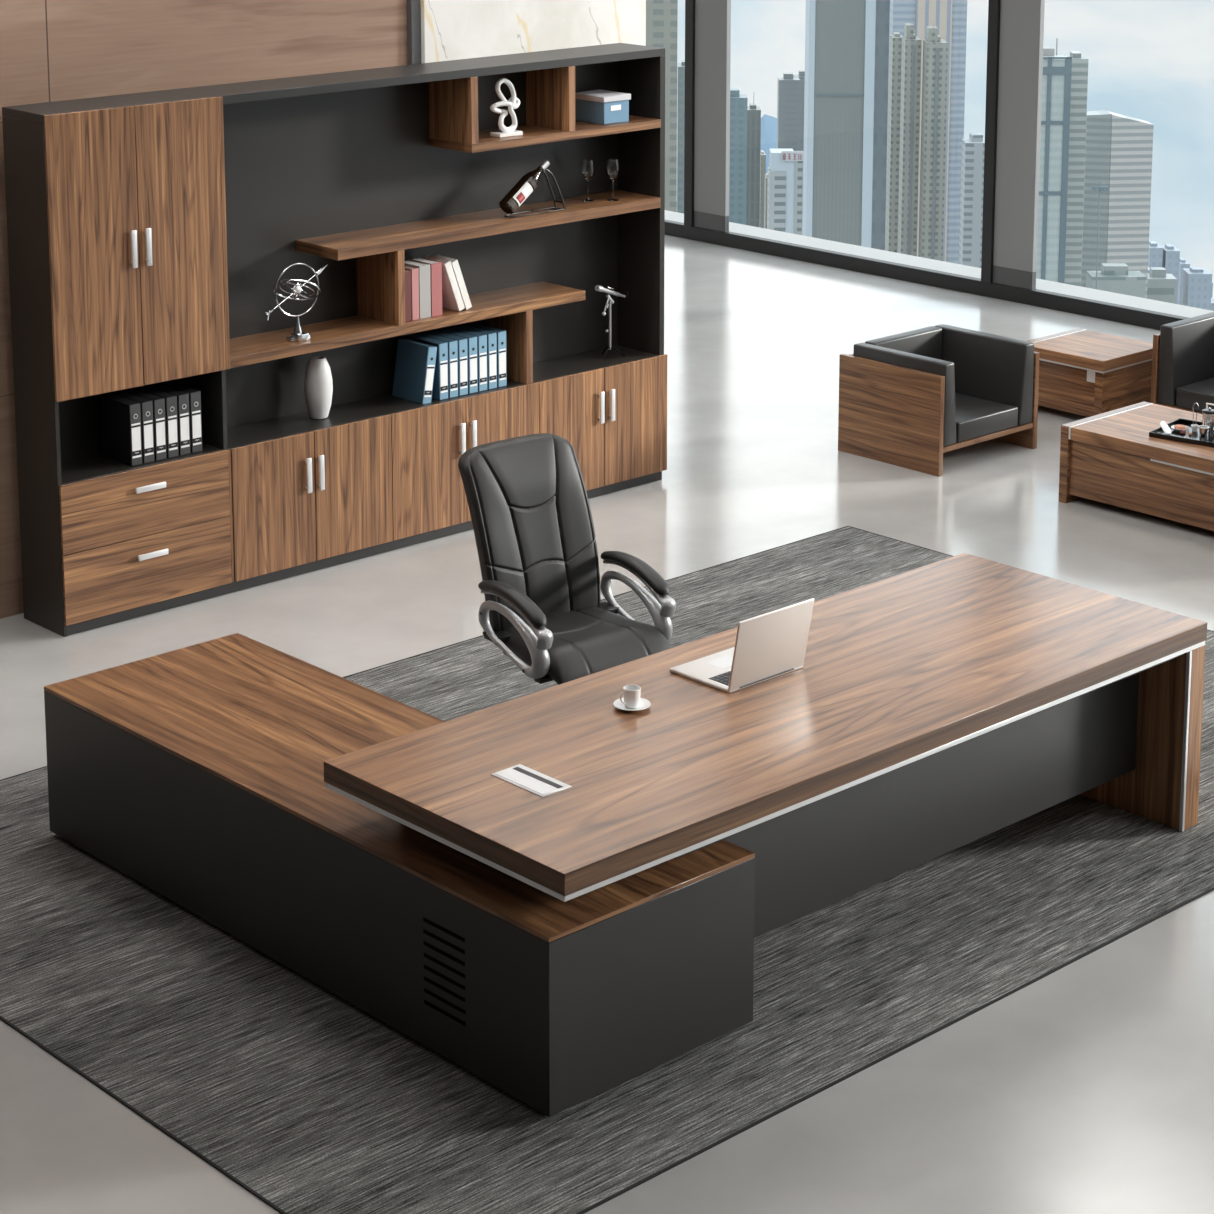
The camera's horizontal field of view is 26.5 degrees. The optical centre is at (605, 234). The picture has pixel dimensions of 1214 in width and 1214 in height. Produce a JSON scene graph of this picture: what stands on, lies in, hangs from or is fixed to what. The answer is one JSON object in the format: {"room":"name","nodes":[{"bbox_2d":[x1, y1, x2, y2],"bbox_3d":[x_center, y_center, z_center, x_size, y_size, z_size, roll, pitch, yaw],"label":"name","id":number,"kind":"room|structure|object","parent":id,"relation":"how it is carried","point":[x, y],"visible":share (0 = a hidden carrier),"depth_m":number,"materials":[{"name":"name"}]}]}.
{"room":"office","nodes":[
{"label":"office","id":0,"kind":"room"},
{"bbox_2d":[0,0,407,618],"bbox_3d":[-4.661,-0.247,9.282,10.050,4.600,0.180,-10,14,-42],"label":"wall","id":1,"kind":"structure","parent":0,"point":[51,50],"depth_m":11.49,"materials":[{"name":"brown wood"}]},
{"bbox_2d":[407,0,420,64],"bbox_3d":[-0.927,-0.858,12.546,0.060,4.600,0.035,-10,14,-42],"label":"trim","id":2,"kind":"structure","parent":1,"relation":"attached to","point":[413,6],"depth_m":12.51,"materials":[{"name":"grey"}]},
{"bbox_2d":[421,0,645,62],"bbox_3d":[-0.413,-0.965,13.120,1.488,4.600,0.240,-10,14,-42],"label":"wall","id":3,"kind":"structure","parent":0,"point":[450,29],"depth_m":12.93,"materials":[{"name":"stone"}]},
{"bbox_2d":[0,235,1213,1213],"bbox_3d":[0.038,2.159,9.258,16.300,0.120,21.700,-10,14,-42],"label":"floor","id":4,"kind":"structure","parent":0,"point":[1088,1087],"depth_m":10.90,"materials":[{"name":"concrete"}]},
{"bbox_2d":[2,43,666,636],"bbox_3d":[-1.113,0.375,12.271,3.625,2.278,0.375,-10,14,-42],"label":"wall unit","id":5,"kind":"object","parent":4,"relation":"on","point":[151,235],"visible":0.9,"depth_m":12.06,"materials":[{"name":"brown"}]},
{"bbox_2d":[100,393,141,465],"bbox_3d":[-2.137,0.862,11.404,0.058,0.277,0.238,-10,14,-42],"label":"ring binder","id":6,"kind":"object","parent":5,"relation":"on","point":[120,416],"visible":1,"depth_m":11.36,"materials":[{"name":"black"}]},
{"bbox_2d":[113,391,154,463],"bbox_3d":[-2.091,0.854,11.446,0.058,0.277,0.238,-10,14,-42],"label":"ring binder","id":7,"kind":"object","parent":5,"relation":"on","point":[146,405],"visible":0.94,"depth_m":11.36,"materials":[{"name":"black"}]},
{"bbox_2d":[125,389,166,460],"bbox_3d":[-2.045,0.846,11.489,0.058,0.277,0.238,-10,14,-42],"label":"ring binder","id":8,"kind":"object","parent":5,"relation":"on","point":[159,425],"visible":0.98,"depth_m":11.40,"materials":[{"name":"black"}]},
{"bbox_2d":[137,386,178,457],"bbox_3d":[-1.998,0.838,11.531,0.058,0.277,0.238,-10,14,-42],"label":"ring binder","id":9,"kind":"object","parent":5,"relation":"on","point":[171,420],"visible":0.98,"depth_m":11.45,"materials":[{"name":"black"}]},
{"bbox_2d":[149,384,190,455],"bbox_3d":[-1.952,0.831,11.573,0.058,0.277,0.238,-10,14,-42],"label":"ring binder","id":10,"kind":"object","parent":5,"relation":"on","point":[183,418],"visible":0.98,"depth_m":11.49,"materials":[{"name":"black"}]},
{"bbox_2d":[161,382,201,452],"bbox_3d":[-1.906,0.823,11.615,0.058,0.277,0.238,-10,14,-42],"label":"ring binder","id":11,"kind":"object","parent":5,"relation":"on","point":[194,395],"visible":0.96,"depth_m":11.53,"materials":[{"name":"black"}]},
{"bbox_2d":[265,263,327,341],"bbox_3d":[-1.421,0.308,11.880,0.315,0.362,0.185,-3,11,-13],"label":"armillary sphere","id":12,"kind":"object","parent":5,"relation":"on","point":[298,335],"visible":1,"depth_m":11.88,"materials":[{"name":"silver metal"}]},
{"bbox_2d":[229,281,584,367],"bbox_3d":[-1.007,0.421,12.391,2.179,0.047,0.323,-10,14,-42],"label":"shelf","id":13,"kind":"object","parent":5,"relation":"attached to","point":[265,342],"depth_m":12.26,"materials":[{"name":"brown wood"}]},
{"bbox_2d":[405,269,411,321],"bbox_3d":[-0.996,0.282,12.337,0.042,0.245,0.170,-10,14,-42],"label":"book","id":14,"kind":"object","parent":5,"relation":"on","point":[408,308],"visible":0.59,"depth_m":12.28,"materials":[{"name":"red paper"}]},
{"bbox_2d":[405,265,418,320],"bbox_3d":[-0.963,0.274,12.367,0.044,0.250,0.170,-10,14,-42],"label":"book","id":15,"kind":"object","parent":5,"relation":"on","point":[414,271],"visible":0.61,"depth_m":12.30,"materials":[{"name":"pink paper"}]},
{"bbox_2d":[404,259,430,318],"bbox_3d":[-0.919,0.263,12.406,0.070,0.258,0.170,-10,14,-42],"label":"book","id":16,"kind":"object","parent":5,"relation":"on","point":[424,269],"visible":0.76,"depth_m":12.35,"materials":[{"name":"grey paper"}]},
{"bbox_2d":[409,257,442,316],"bbox_3d":[-0.867,0.253,12.454,0.068,0.260,0.170,-10,14,-42],"label":"book","id":17,"kind":"object","parent":5,"relation":"on","point":[435,266],"visible":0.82,"depth_m":12.39,"materials":[{"name":"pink paper"}]},
{"bbox_2d":[227,345,658,449],"bbox_3d":[-0.817,0.786,12.643,2.704,0.020,0.317,-10,14,-42],"label":"countertop","id":18,"kind":"structure","parent":5,"relation":"on","point":[363,409],"depth_m":12.38,"materials":[{"name":"grey"}]},
{"bbox_2d":[304,356,332,418],"bbox_3d":[-1.351,0.721,12.154,0.134,0.288,0.134,-10,14,-42],"label":"vase","id":19,"kind":"object","parent":18,"relation":"on","point":[318,382],"visible":1,"depth_m":12.11,"materials":[{"name":"white"}]},
{"bbox_2d":[392,339,436,403],"bbox_3d":[-0.924,0.663,12.513,0.100,0.285,0.238,-10,14,-42],"label":"ring binder","id":20,"kind":"object","parent":18,"relation":"on","point":[415,361],"visible":1,"depth_m":12.47,"materials":[{"name":"blue"}]},
{"bbox_2d":[409,334,447,399],"bbox_3d":[-0.861,0.646,12.570,0.058,0.280,0.238,-10,14,-42],"label":"ring binder","id":21,"kind":"object","parent":18,"relation":"on","point":[440,382],"visible":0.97,"depth_m":12.49,"materials":[{"name":"blue"}]},
{"bbox_2d":[419,333,457,397],"bbox_3d":[-0.815,0.638,12.612,0.058,0.280,0.238,-10,14,-42],"label":"ring binder","id":22,"kind":"object","parent":18,"relation":"on","point":[452,344],"visible":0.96,"depth_m":12.53,"materials":[{"name":"blue"}]},
{"bbox_2d":[428,331,467,395],"bbox_3d":[-0.769,0.631,12.653,0.058,0.280,0.238,-10,14,-42],"label":"ring binder","id":23,"kind":"object","parent":18,"relation":"on","point":[462,342],"visible":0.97,"depth_m":12.57,"materials":[{"name":"blue"}]},
{"bbox_2d":[438,329,477,393],"bbox_3d":[-0.724,0.623,12.695,0.058,0.280,0.238,-10,14,-42],"label":"ring binder","id":24,"kind":"object","parent":18,"relation":"on","point":[471,339],"visible":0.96,"depth_m":12.61,"materials":[{"name":"blue"}]},
{"bbox_2d":[448,327,486,391],"bbox_3d":[-0.678,0.615,12.736,0.058,0.280,0.238,-10,14,-42],"label":"ring binder","id":25,"kind":"object","parent":18,"relation":"on","point":[481,338],"visible":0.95,"depth_m":12.65,"materials":[{"name":"blue"}]},
{"bbox_2d":[459,325,496,389],"bbox_3d":[-0.633,0.607,12.778,0.058,0.280,0.238,-10,14,-42],"label":"ring binder","id":26,"kind":"object","parent":18,"relation":"on","point":[491,336],"visible":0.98,"depth_m":12.70,"materials":[{"name":"blue"}]},
{"bbox_2d":[468,323,506,386],"bbox_3d":[-0.587,0.600,12.820,0.058,0.280,0.238,-10,14,-42],"label":"ring binder","id":27,"kind":"object","parent":18,"relation":"on","point":[501,334],"visible":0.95,"depth_m":12.73,"materials":[{"name":"blue"}]},
{"bbox_2d":[595,285,628,359],"bbox_3d":[0.027,0.437,13.362,0.232,0.397,0.120,-7,13,-32],"label":"telescope","id":28,"kind":"object","parent":18,"relation":"on","point":[599,288],"visible":1,"depth_m":13.32,"materials":[{"name":"grey metal"}]},
{"bbox_2d":[426,256,464,311],"bbox_3d":[-0.784,0.238,12.530,0.126,0.259,0.170,-10,14,-42],"label":"book","id":29,"kind":"object","parent":5,"relation":"on","point":[452,299],"visible":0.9,"depth_m":12.49,"materials":[{"name":"white paper"}]},
{"bbox_2d":[434,255,471,309],"bbox_3d":[-0.752,0.233,12.559,0.126,0.259,0.170,-10,14,-42],"label":"book","id":30,"kind":"object","parent":5,"relation":"on","point":[458,274],"visible":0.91,"depth_m":12.50,"materials":[{"name":"white paper"}]},
{"bbox_2d":[296,190,660,260],"bbox_3d":[-0.583,-0.057,12.702,2.072,0.053,0.323,-10,14,-42],"label":"shelf","id":31,"kind":"object","parent":5,"relation":"attached to","point":[390,236],"depth_m":12.56,"materials":[{"name":"brown wood"}]},
{"bbox_2d":[490,78,522,137],"bbox_3d":[-0.487,-0.625,12.614,0.189,0.287,0.076,-10,14,-42],"label":"abstract sculpture","id":32,"kind":"object","parent":5,"relation":"on","point":[513,102],"visible":1,"depth_m":12.61,"materials":[{"name":"white ceramic"}]},
{"bbox_2d":[505,169,564,217],"bbox_3d":[-0.356,-0.215,12.800,0.363,0.221,0.084,-10,14,-42],"label":"stand","id":33,"kind":"object","parent":5,"relation":"on","point":[550,172],"visible":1,"depth_m":12.87,"materials":[{"name":"black metal"}]},
{"bbox_2d":[499,160,549,213],"bbox_3d":[-0.394,-0.234,12.759,0.308,0.248,0.089,-10,14,-42],"label":"wine bottle","id":34,"kind":"object","parent":33,"relation":"on","point":[525,186],"visible":1,"depth_m":12.71,"materials":[{"name":"black"}]},
{"bbox_2d":[429,115,660,152],"bbox_3d":[-0.287,-0.511,12.897,1.262,0.042,0.323,-10,14,-42],"label":"shelf","id":35,"kind":"object","parent":5,"relation":"attached to","point":[535,131],"depth_m":12.78,"materials":[{"name":"brown wood"}]},
{"bbox_2d":[581,159,594,201],"bbox_3d":[-0.089,-0.278,13.159,0.068,0.211,0.068,-10,14,-42],"label":"wine glass","id":36,"kind":"object","parent":5,"relation":"on","point":[587,168],"visible":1,"depth_m":13.13,"materials":[{"name":"clear"}]},
{"bbox_2d":[575,89,630,124],"bbox_3d":[-0.018,-0.648,13.129,0.191,0.142,0.236,-10,14,-42],"label":"storage box","id":37,"kind":"object","parent":5,"relation":"on","point":[603,107],"visible":0.91,"depth_m":13.06,"materials":[{"name":"blue"}]},
{"bbox_2d":[606,159,619,200],"bbox_3d":[0.039,-0.279,13.168,0.068,0.211,0.068,-10,14,-42],"label":"wine glass","id":38,"kind":"object","parent":5,"relation":"on","point":[612,168],"visible":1,"depth_m":13.14,"materials":[{"name":"clear"}]},
{"bbox_2d":[0,526,1213,1213],"bbox_3d":[0.359,2.038,9.562,5.649,0.005,3.610,-10,14,-42],"label":"rug","id":39,"kind":"object","parent":4,"relation":"on","point":[310,1102],"visible":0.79,"depth_m":7.92,"materials":[{"name":"black carpet"}]},
{"bbox_2d":[44,633,754,1116],"bbox_3d":[-0.746,1.973,8.382,0.853,0.555,2.650,-10,14,-42],"label":"base cabinet","id":40,"kind":"object","parent":39,"relation":"on","point":[195,773],"visible":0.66,"depth_m":7.78,"materials":[{"name":"grey"}]},
{"bbox_2d":[423,917,465,1025],"bbox_3d":[-0.465,2.132,7.470,0.003,0.271,0.187,-10,14,-42],"label":"vent","id":41,"kind":"object","parent":40,"relation":"attached to","point":[444,942],"depth_m":7.47,"materials":[{"name":"black"}]},
{"bbox_2d":[458,433,675,684],"bbox_3d":[-0.152,1.405,9.797,0.664,1.149,0.772,-8,13,-38],"label":"office chair","id":42,"kind":"object","parent":39,"relation":"on","point":[527,497],"visible":0.89,"depth_m":9.82,"materials":[{"name":"black leather"}]},
{"bbox_2d":[323,553,1206,937],"bbox_3d":[0.630,1.847,8.508,3.038,0.758,1.091,-10,14,-42],"label":"executive desk","id":43,"kind":"object","parent":39,"relation":"on","point":[933,710],"visible":0.98,"depth_m":8.29,"materials":[{"name":"brown wood"}]},
{"bbox_2d":[613,698,650,710],"bbox_3d":[0.085,1.506,8.249,0.120,0.015,0.120,-10,14,-42],"label":"saucer","id":44,"kind":"object","parent":43,"relation":"on","point":[644,703],"visible":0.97,"depth_m":8.25,"materials":[{"name":"white ceramic"}]},
{"bbox_2d":[620,685,640,708],"bbox_3d":[0.083,1.478,8.238,0.057,0.062,0.070,4,11,18],"label":"coffee cup","id":45,"kind":"object","parent":44,"relation":"on","point":[632,693],"visible":1,"depth_m":8.22,"materials":[{"name":"white ceramic"}]},
{"bbox_2d":[670,598,813,692],"bbox_3d":[0.452,1.327,8.553,0.356,0.253,0.324,-10,14,-42],"label":"laptop","id":46,"kind":"object","parent":43,"relation":"on","point":[769,645],"visible":1,"depth_m":8.47,"materials":[{"name":"silver metal"}]},
{"bbox_2d":[665,220,1187,329],"bbox_3d":[5.984,1.032,14.665,0.070,0.105,21.700,-10,14,-42],"label":"trim","id":47,"kind":"structure","parent":4,"relation":"on","point":[951,281],"depth_m":18.50,"materials":[{"name":"black"}]},
{"bbox_2d":[684,0,730,231],"bbox_3d":[0.788,-2.116,19.753,0.070,4.220,0.430,-10,14,-42],"label":"pillar","id":48,"kind":"structure","parent":47,"relation":"on","point":[707,22],"depth_m":19.96,"materials":[{"name":"black"}]},
{"bbox_2d":[981,0,1044,289],"bbox_3d":[2.809,-1.715,17.614,0.070,4.220,0.430,-10,14,-42],"label":"pillar","id":49,"kind":"structure","parent":47,"relation":"on","point":[1015,39],"depth_m":17.80,"materials":[{"name":"black"}]},
{"bbox_2d":[838,324,1039,476],"bbox_3d":[1.823,0.882,14.110,0.836,0.604,0.715,-10,14,-42],"label":"armchair","id":50,"kind":"object","parent":4,"relation":"on","point":[909,399],"visible":1,"depth_m":13.97,"materials":[{"name":"brown wood"}]},
{"bbox_2d":[865,326,941,359],"bbox_3d":[1.655,0.775,14.273,0.574,0.453,0.105,-10,14,-42],"label":"backrest","id":51,"kind":"object","parent":50,"relation":"on","point":[927,341],"depth_m":14.27,"materials":[{"name":"grey leather"}]},
{"bbox_2d":[853,343,955,446],"bbox_3d":[1.605,0.853,13.860,0.118,0.451,0.651,-10,14,-42],"label":"armrest","id":52,"kind":"object","parent":50,"relation":"on","point":[901,398],"depth_m":13.76,"materials":[{"name":"grey leather"}]},
{"bbox_2d":[935,324,1033,425],"bbox_3d":[2.078,0.772,14.292,0.118,0.451,0.651,-10,14,-42],"label":"armrest","id":53,"kind":"object","parent":50,"relation":"on","point":[988,367],"depth_m":14.18,"materials":[{"name":"grey leather"}]},
{"bbox_2d":[955,393,1017,442],"bbox_3d":[1.873,0.985,14.073,0.508,0.112,0.554,-10,14,-42],"label":"seat cushion","id":54,"kind":"object","parent":50,"relation":"on","point":[980,417],"depth_m":13.95,"materials":[{"name":"grey leather"}]},
{"bbox_2d":[1028,328,1152,416],"bbox_3d":[2.803,0.830,14.943,0.590,0.400,0.615,-10,14,-42],"label":"end table","id":55,"kind":"object","parent":4,"relation":"on","point":[1083,372],"visible":0.62,"depth_m":14.75,"materials":[{"name":"brown wood"}]},
{"bbox_2d":[1058,402,1213,530],"bbox_3d":[3.096,1.224,12.829,0.712,0.403,1.535,-10,14,-42],"label":"coffee table","id":56,"kind":"object","parent":4,"relation":"on","point":[1111,457],"visible":1,"depth_m":12.88,"materials":[{"name":"brown wood"}]},
{"bbox_2d":[1149,418,1213,447],"bbox_3d":[3.056,1.005,12.837,0.600,0.024,0.350,8,13,36],"label":"serving tray","id":57,"kind":"object","parent":56,"relation":"on","point":[1157,433],"visible":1,"depth_m":12.86,"materials":[{"name":"black"}]},
{"bbox_2d":[1160,421,1170,433],"bbox_3d":[2.810,0.969,12.953,0.042,0.034,0.141,-1,11,-7],"label":"folded napkin","id":58,"kind":"object","parent":57,"relation":"on","point":[1164,426],"visible":1,"depth_m":12.94,"materials":[{"name":"fabric"}]},
{"bbox_2d":[1171,425,1186,431],"bbox_3d":[2.889,0.976,12.977,0.090,0.016,0.090,-10,14,-42],"label":"dish","id":59,"kind":"object","parent":57,"relation":"on","point":[1172,427],"visible":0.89,"depth_m":12.95,"materials":[{"name":"white ceramic"}]},
{"bbox_2d":[1174,424,1185,428],"bbox_3d":[2.889,0.969,12.976,0.060,0.018,0.059,-10,14,-42],"label":"biscuit","id":60,"kind":"object","parent":59,"relation":"in","point":[1178,426],"visible":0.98,"depth_m":12.96,"materials":[{"name":"brown food"}]},
{"bbox_2d":[1191,424,1198,431],"bbox_3d":[2.960,0.972,12.958,0.038,0.030,0.038,-10,14,-42],"label":"cup","id":61,"kind":"object","parent":57,"relation":"on","point":[1194,428],"visible":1,"depth_m":12.95,"materials":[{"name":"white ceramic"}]},
{"bbox_2d":[1193,403,1198,425],"bbox_3d":[2.959,0.909,12.945,0.008,0.135,0.039,-10,14,-42],"label":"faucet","id":62,"kind":"object","parent":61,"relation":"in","point":[1195,403],"visible":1,"depth_m":12.95,"materials":[{"name":"silver metal"}]},
{"bbox_2d":[1199,425,1208,440],"bbox_3d":[2.966,0.984,12.790,0.052,0.069,0.052,-10,14,-42],"label":"steel cup","id":63,"kind":"object","parent":57,"relation":"on","point":[1203,429],"visible":1,"depth_m":12.77,"materials":[{"name":"silver metal"}]},
{"bbox_2d":[1202,407,1213,436],"bbox_3d":[3.016,0.933,12.861,0.076,0.143,0.100,-4,11,-20],"label":"coffee pot","id":64,"kind":"object","parent":57,"relation":"on","point":[1208,414],"visible":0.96,"depth_m":12.84,"materials":[{"name":"glass"}]},
{"bbox_2d":[1150,312,1213,413],"bbox_3d":[4.006,0.883,14.101,0.715,0.604,1.950,-10,14,-42],"label":"sofa","id":65,"kind":"object","parent":4,"relation":"on","point":[1182,377],"visible":0.85,"depth_m":14.52,"materials":[{"name":"grey leather"}]},
{"bbox_2d":[1176,378,1213,411],"bbox_3d":[3.582,0.913,14.460,0.554,0.112,0.535,-10,14,-42],"label":"seat cushion","id":66,"kind":"object","parent":65,"relation":"on","point":[1189,391],"depth_m":14.43,"materials":[{"name":"grey leather"}]},
{"bbox_2d":[665,210,1213,317],"bbox_3d":[6.156,1.162,14.852,0.400,0.380,21.700,-10,14,-42],"label":"windowsill","id":67,"kind":"structure","parent":0,"point":[1078,291],"depth_m":18.86,"materials":[{"name":"grey"}]},
{"label":"outside","id":68,"kind":"structure","parent":0,"visible":0},
{"bbox_2d":[761,114,776,172],"bbox_3d":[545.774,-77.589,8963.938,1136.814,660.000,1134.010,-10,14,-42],"label":"hills","id":69,"kind":"structure","parent":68,"point":[768,123],"depth_m":8883.94,"materials":[{"name":"blue"}]},
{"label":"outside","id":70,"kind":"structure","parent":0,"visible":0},
{"bbox_2d":[1091,181,1108,288],"bbox_3d":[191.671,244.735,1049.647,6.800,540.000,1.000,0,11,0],"label":"mast","id":71,"kind":"object","parent":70,"point":[1099,188],"visible":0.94,"depth_m":1001.63,"materials":[{"name":"grey"}]},
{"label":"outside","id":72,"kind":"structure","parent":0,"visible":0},
{"bbox_2d":[767,149,803,234],"bbox_3d":[74.407,233.351,1095.766,16.200,545.400,12.500,0,11,0],"label":"office building","id":73,"kind":"structure","parent":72,"point":[785,169],"depth_m":1043.31,"materials":[{"name":"grey"}]},
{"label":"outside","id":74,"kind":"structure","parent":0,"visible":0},
{"bbox_2d":[646,0,677,211],"bbox_3d":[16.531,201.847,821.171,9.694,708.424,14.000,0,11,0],"label":"skyscraper","id":75,"kind":"structure","parent":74,"point":[661,15],"depth_m":767.04,"materials":[{"name":"concrete"}]},
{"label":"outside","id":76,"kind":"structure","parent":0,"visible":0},
{"bbox_2d":[677,60,684,213],"bbox_3d":[32.717,213.603,1109.895,6.083,579.021,14.000,0,11,1],"label":"skyscraper","id":77,"kind":"structure","parent":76,"point":[681,66],"depth_m":1055.87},
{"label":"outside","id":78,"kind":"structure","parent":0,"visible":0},
{"bbox_2d":[729,89,747,224],"bbox_3d":[60.189,201.732,1256.807,11.887,548.272,14.000,0,11,0],"label":"skyscraper","id":79,"kind":"structure","parent":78,"point":[738,102],"depth_m":1205.25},
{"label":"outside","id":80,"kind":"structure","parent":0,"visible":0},
{"bbox_2d":[746,99,760,226],"bbox_3d":[71.444,197.560,1295.306,6.721,542.300,14.000,0,11,0],"label":"skyscraper","id":81,"kind":"structure","parent":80,"point":[753,111],"depth_m":1245.03,"materials":[{"name":"stone"}]},
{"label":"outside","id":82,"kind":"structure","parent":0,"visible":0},
{"bbox_2d":[777,73,799,150],"bbox_3d":[121.294,136.477,1751.721,13.797,494.349,14.000,0,11,0],"label":"skyscraper","id":83,"kind":"structure","parent":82,"point":[788,91],"depth_m":1704.24,"materials":[{"name":"concrete"}]},
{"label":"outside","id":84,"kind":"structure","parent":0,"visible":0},
{"bbox_2d":[793,70,804,150],"bbox_3d":[135.806,128.233,1811.254,12.950,488.637,14.000,0,11,0],"label":"skyscraper","id":85,"kind":"structure","parent":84,"point":[801,75],"depth_m":1764.80,"materials":[{"name":"concrete"}]},
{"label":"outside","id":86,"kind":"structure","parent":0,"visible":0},
{"bbox_2d":[871,0,889,249],"bbox_3d":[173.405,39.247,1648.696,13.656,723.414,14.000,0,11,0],"label":"skyscraper","id":87,"kind":"structure","parent":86,"point":[882,6],"depth_m":1621.44,"materials":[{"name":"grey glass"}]},
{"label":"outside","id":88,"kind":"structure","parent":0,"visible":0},
{"bbox_2d":[885,32,901,252],"bbox_3d":[130.788,194.607,1209.950,5.308,579.527,14.000,0,11,0],"label":"skyscraper","id":89,"kind":"structure","parent":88,"point":[895,40],"depth_m":1160.21,"materials":[{"name":"concrete"}]},
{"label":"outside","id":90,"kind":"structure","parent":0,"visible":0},
{"bbox_2d":[897,18,921,255],"bbox_3d":[133.778,195.223,1179.301,7.004,589.600,14.400,0,11,0],"label":"skyscraper","id":91,"kind":"structure","parent":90,"point":[911,43],"depth_m":1128.91,"materials":[{"name":"grey"}]},
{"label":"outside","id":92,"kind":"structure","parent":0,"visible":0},
{"bbox_2d":[918,21,947,260],"bbox_3d":[142.912,197.200,1169.285,9.055,589.400,14.400,0,11,0],"label":"skyscraper","id":93,"kind":"structure","parent":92,"point":[935,49],"depth_m":1119.04,"materials":[{"name":"grey"}]},
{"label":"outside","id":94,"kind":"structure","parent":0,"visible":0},
{"bbox_2d":[959,133,984,267],"bbox_3d":[182.403,205.911,1314.046,12.735,518.984,14.000,0,11,0],"label":"skyscraper","id":95,"kind":"structure","parent":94,"point":[972,164],"depth_m":1266.18,"materials":[{"name":"concrete"}]},
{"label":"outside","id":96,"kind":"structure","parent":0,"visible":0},
{"bbox_2d":[1064,51,1088,285],"bbox_3d":[194.625,210.481,1120.072,7.642,581.410,14.000,0,11,0],"label":"skyscraper","id":97,"kind":"structure","parent":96,"point":[1079,74],"depth_m":1068.57,"materials":[{"name":"concrete"}]},
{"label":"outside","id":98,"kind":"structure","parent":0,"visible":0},
{"bbox_2d":[1086,263,1145,297],"bbox_3d":[228.913,248.353,1200.097,24.057,477.500,14.000,0,11,0],"label":"skyscraper","id":99,"kind":"structure","parent":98,"point":[1112,277],"depth_m":1151.18,"materials":[{"name":"concrete"}]},
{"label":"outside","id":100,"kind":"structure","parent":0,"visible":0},
{"bbox_2d":[1147,267,1176,303],"bbox_3d":[290.911,232.516,1396.300,16.273,436.400,14.000,0,11,0],"label":"skyscraper","id":101,"kind":"structure","parent":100,"point":[1161,286],"depth_m":1351.46,"materials":[{"name":"concrete"}]},
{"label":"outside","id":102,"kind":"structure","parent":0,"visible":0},
{"bbox_2d":[1148,241,1162,267],"bbox_3d":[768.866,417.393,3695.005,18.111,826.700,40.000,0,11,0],"label":"skyscraper","id":103,"kind":"structure","parent":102,"point":[1155,257],"depth_m":3603.49,"materials":[{"name":"concrete"}]},
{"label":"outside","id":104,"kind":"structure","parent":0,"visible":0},
{"bbox_2d":[1161,244,1179,303],"bbox_3d":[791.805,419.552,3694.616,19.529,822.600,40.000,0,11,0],"label":"skyscraper","id":105,"kind":"structure","parent":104,"point":[1170,262],"depth_m":3604.36,"materials":[{"name":"concrete"}]},
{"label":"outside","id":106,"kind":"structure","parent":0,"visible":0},
{"bbox_2d":[1178,258,1189,304],"bbox_3d":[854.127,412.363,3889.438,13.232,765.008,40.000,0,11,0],"label":"skyscraper","id":107,"kind":"structure","parent":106,"point":[1183,263],"depth_m":3807.90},
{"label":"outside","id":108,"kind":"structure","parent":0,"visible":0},
{"bbox_2d":[1181,267,1211,309],"bbox_3d":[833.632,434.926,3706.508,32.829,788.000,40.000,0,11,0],"label":"skyscraper","id":109,"kind":"structure","parent":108,"point":[1196,281],"depth_m":3621.12,"materials":[{"name":"concrete"}]},
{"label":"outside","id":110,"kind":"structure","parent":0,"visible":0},
{"bbox_2d":[1211,298,1213,310],"bbox_3d":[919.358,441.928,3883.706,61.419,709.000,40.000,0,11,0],"label":"skyscraper","id":111,"kind":"structure","parent":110,"point":[1212,299],"depth_m":3801.40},
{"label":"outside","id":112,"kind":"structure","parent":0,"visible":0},
{"bbox_2d":[760,150,765,227],"bbox_3d":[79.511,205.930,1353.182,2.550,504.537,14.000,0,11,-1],"label":"skyscraper","id":113,"kind":"structure","parent":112,"point":[762,153],"depth_m":1303.19,"materials":[{"name":"concrete"}]},
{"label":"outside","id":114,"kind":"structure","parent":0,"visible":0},
{"bbox_2d":[764,173,767,228],"bbox_3d":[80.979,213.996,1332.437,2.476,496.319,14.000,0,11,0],"label":"skyscraper","id":115,"kind":"structure","parent":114,"point":[766,174],"depth_m":1284.55,"materials":[{"name":"concrete"}]},
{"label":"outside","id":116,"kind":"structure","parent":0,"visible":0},
{"bbox_2d":[802,0,875,247],"bbox_3d":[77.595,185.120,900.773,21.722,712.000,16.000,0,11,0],"label":"skyscraper","id":117,"kind":"structure","parent":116,"point":[839,34],"depth_m":851.53,"materials":[{"name":"grey"}]},
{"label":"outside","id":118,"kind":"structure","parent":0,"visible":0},
{"bbox_2d":[885,0,966,263],"bbox_3d":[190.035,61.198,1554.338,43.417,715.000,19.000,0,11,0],"label":"skyscraper","id":119,"kind":"structure","parent":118,"point":[949,16],"depth_m":1518.01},
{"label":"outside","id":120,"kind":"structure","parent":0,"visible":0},
{"bbox_2d":[1036,38,1071,282],"bbox_3d":[177.169,210.105,1099.838,21.722,589.600,14.100,0,11,0],"label":"skyscraper","id":121,"kind":"structure","parent":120,"point":[1056,75],"depth_m":1048.67,"materials":[{"name":"blue"}]},
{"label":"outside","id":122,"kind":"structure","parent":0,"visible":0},
{"bbox_2d":[1081,110,1153,298],"bbox_3d":[258.913,195.624,1353.991,32.000,524.500,33.500,-10,14,-42],"label":"skyscraper","id":123,"kind":"structure","parent":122,"point":[1119,148],"depth_m":1305.41,"materials":[{"name":"concrete"}]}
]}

